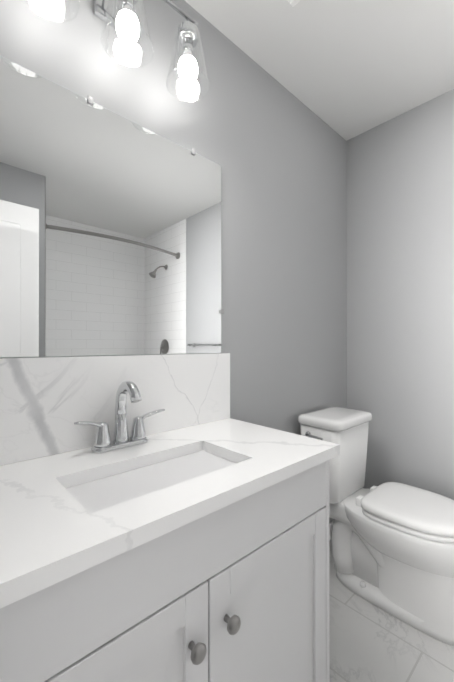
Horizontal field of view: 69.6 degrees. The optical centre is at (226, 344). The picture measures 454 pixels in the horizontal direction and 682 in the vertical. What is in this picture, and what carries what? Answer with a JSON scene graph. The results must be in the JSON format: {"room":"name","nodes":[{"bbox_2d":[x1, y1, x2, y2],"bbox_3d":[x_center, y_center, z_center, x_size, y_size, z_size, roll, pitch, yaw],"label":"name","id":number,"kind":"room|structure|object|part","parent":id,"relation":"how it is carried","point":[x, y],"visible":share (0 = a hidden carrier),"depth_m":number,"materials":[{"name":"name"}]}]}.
{"room":"bathroom","nodes":[
{"label":"bathroom","id":0,"kind":"room"},
{"bbox_2d":[0,0,346,522],"bbox_3d":[-0.031,-0.076,1.418,2.260,2.440,0.100,0,0,-43],"label":"wall","id":1,"kind":"structure","parent":0,"point":[275,149],"depth_m":1.48,"materials":[{"name":"grey paint"}]},
{"bbox_2d":[0,56,223,357],"bbox_3d":[-0.370,-0.356,1.029,0.963,0.782,0.010,0,0,-43],"label":"mirror","id":2,"kind":"object","parent":1,"relation":"attached to","point":[110,232],"visible":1,"depth_m":1.00,"materials":[{"name":"grey mirror"}]},
{"bbox_2d":[0,353,229,465],"bbox_3d":[-0.358,0.172,1.030,0.993,0.270,0.020,0,0,-43],"label":"backsplash","id":3,"kind":"structure","parent":1,"relation":"attached to","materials":[{"name":"stone"}]},
{"bbox_2d":[22,0,209,101],"bbox_3d":[-0.303,-1.027,0.962,0.569,0.341,0.202,0,0,-43],"label":"sconce","id":4,"kind":"object","parent":1,"relation":"attached to","point":[124,22],"visible":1,"depth_m":1.02,"materials":[{"name":"clear glass"}]},
{"bbox_3d":[-0.440,-0.949,0.799,0.144,0.182,0.144,0,0,-43],"label":"lamp shade","id":5,"kind":"part","parent":4,"relation":"part of","materials":[{"name":"clear glass"}]},
{"bbox_3d":[-0.376,-1.102,1.018,0.070,0.190,0.020,0,0,-43],"label":"plate","id":6,"kind":"part","parent":4,"relation":"part of","materials":[{"name":"silver metal"}]},
{"bbox_3d":[-0.285,-0.948,0.941,0.144,0.182,0.144,0,0,-43],"label":"lamp shade","id":7,"kind":"part","parent":4,"relation":"part of","materials":[{"name":"clear glass"}]},
{"bbox_2d":[122,0,133,10],"bbox_3d":[-0.285,-0.984,0.941,0.034,0.038,0.034,0,0,-43],"label":"socket","id":8,"kind":"object","parent":4,"relation":"attached to","point":[127,4],"depth_m":0.93,"materials":[{"name":"silver metal"}]},
{"bbox_3d":[-0.285,-0.904,0.941,0.066,0.062,0.066,0,0,-43],"label":"bulb","id":9,"kind":"part","parent":4,"relation":"part of","materials":[{"name":"white glass"}]},
{"bbox_2d":[183,37,192,53],"bbox_3d":[-0.130,-0.984,1.085,0.034,0.038,0.034,0,0,-43],"label":"socket","id":10,"kind":"object","parent":4,"relation":"attached to","point":[188,50],"depth_m":1.07,"materials":[{"name":"silver metal"}]},
{"bbox_3d":[-0.130,-0.948,1.085,0.144,0.182,0.144,0,0,-43],"label":"lamp shade","id":11,"kind":"part","parent":4,"relation":"part of","materials":[{"name":"clear glass"}]},
{"bbox_3d":[-0.130,-0.904,1.085,0.066,0.062,0.066,0,0,-43],"label":"bulb","id":12,"kind":"part","parent":4,"relation":"part of","materials":[{"name":"white glass"}]},
{"bbox_2d":[329,521,332,539],"bbox_3d":[0.386,1.102,1.722,1.030,0.085,0.012,0,0,-43],"label":"baseboard","id":13,"kind":"structure","parent":1,"relation":"attached to","point":[330,527],"depth_m":1.92,"materials":[{"name":"white paint"}]},
{"bbox_2d":[184,0,453,140],"bbox_3d":[0.893,-1.349,0.418,2.260,0.100,2.827,0,0,-43],"label":"ceiling","id":14,"kind":"structure","parent":0,"point":[346,70],"depth_m":1.44,"materials":[{"name":"white paint"}]},
{"bbox_2d":[287,0,299,6],"bbox_3d":[0.244,-1.291,1.038,0.300,0.012,0.300,0,0,-43],"label":"ceiling vent","id":15,"kind":"object","parent":14,"relation":"in","point":[293,3],"visible":1,"depth_m":1.23,"materials":[{"name":"white plastic"}]},
{"bbox_2d":[329,539,453,681],"bbox_3d":[0.452,1.190,0.005,3.460,0.100,2.827,0,0,-43],"label":"floor","id":16,"kind":"structure","parent":0,"point":[369,642],"depth_m":1.23,"materials":[{"name":"tile"}]},
{"bbox_2d":[0,353,339,681],"bbox_3d":[-0.189,0.589,0.844,0.993,1.106,0.522,0,0,-43],"label":"bathroom vanity","id":17,"kind":"object","parent":16,"relation":"on","point":[164,518],"visible":1,"depth_m":0.77,"materials":[{"name":"white paint"}]},
{"bbox_3d":[-0.212,0.520,0.530,0.338,0.058,0.020,0,0,-43],"label":"door rail","id":18,"kind":"part","parent":17,"relation":"part of","materials":[{"name":"white paint"}]},
{"bbox_2d":[74,381,164,452],"bbox_3d":[-0.292,0.206,0.956,0.280,0.200,0.141,0,0,-43],"label":"faucet","id":19,"kind":"object","parent":17,"relation":"on","point":[138,442],"depth_m":0.97,"materials":[{"name":"silver metal"}]},
{"bbox_3d":[-0.215,0.771,0.533,0.342,0.448,0.011,0,0,-43],"label":"door panel","id":20,"kind":"part","parent":17,"relation":"part of","materials":[{"name":"white paint"}]},
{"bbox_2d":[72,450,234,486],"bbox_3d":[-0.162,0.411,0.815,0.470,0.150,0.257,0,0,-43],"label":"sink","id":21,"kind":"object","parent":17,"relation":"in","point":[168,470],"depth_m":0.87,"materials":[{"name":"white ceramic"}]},
{"bbox_3d":[-0.059,0.594,0.633,0.035,0.035,0.036,0,0,-43],"label":"knob","id":22,"kind":"part","parent":17,"relation":"part of","materials":[{"name":"silver metal"}]},
{"bbox_3d":[0.010,0.594,0.697,0.035,0.035,0.036,0,0,-43],"label":"knob","id":23,"kind":"part","parent":17,"relation":"part of","materials":[{"name":"silver metal"}]},
{"bbox_3d":[0.125,0.521,0.841,0.338,0.058,0.020,0,0,-43],"label":"door rail","id":24,"kind":"part","parent":17,"relation":"part of","materials":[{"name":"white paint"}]},
{"bbox_3d":[0.122,0.772,0.843,0.342,0.448,0.011,0,0,-43],"label":"door panel","id":25,"kind":"part","parent":17,"relation":"part of","materials":[{"name":"white paint"}]},
{"bbox_2d":[298,407,453,645],"bbox_3d":[0.720,0.750,1.514,0.389,0.789,0.720,0,0,-43],"label":"toilet","id":26,"kind":"object","parent":16,"relation":"on","point":[392,543],"visible":0.96,"depth_m":1.41,"materials":[{"name":"white ceramic"}]},
{"bbox_3d":[0.418,0.448,1.566,0.016,0.024,0.090,0,0,-43],"label":"handle lever","id":27,"kind":"part","parent":26,"relation":"part of","materials":[{"name":"silver metal"}]},
{"bbox_3d":[0.561,0.578,1.696,0.356,0.350,0.222,0,0,-43],"label":"tank","id":28,"kind":"part","parent":26,"relation":"part of","materials":[{"name":"white ceramic"}]},
{"bbox_3d":[0.563,0.379,1.694,0.376,0.047,0.244,0,0,-43],"label":"lid","id":29,"kind":"part","parent":26,"relation":"part of","materials":[{"name":"white ceramic"}]},
{"bbox_3d":[0.783,0.837,1.454,0.364,0.183,0.520,0,0,-43],"label":"bowl","id":30,"kind":"part","parent":26,"relation":"part of","materials":[{"name":"white ceramic"}]},
{"bbox_3d":[0.829,0.734,1.405,0.360,0.022,0.404,0,0,-43],"label":"seat","id":31,"kind":"part","parent":26,"relation":"part of","materials":[{"name":"white plastic"}]},
{"bbox_2d":[346,89,453,499],"bbox_3d":[1.721,-0.077,1.110,0.100,2.440,2.727,0,0,-43],"label":"wall","id":32,"kind":"structure","parent":0,"point":[400,275],"depth_m":1.83,"materials":[{"name":"grey paint"}]}
]}

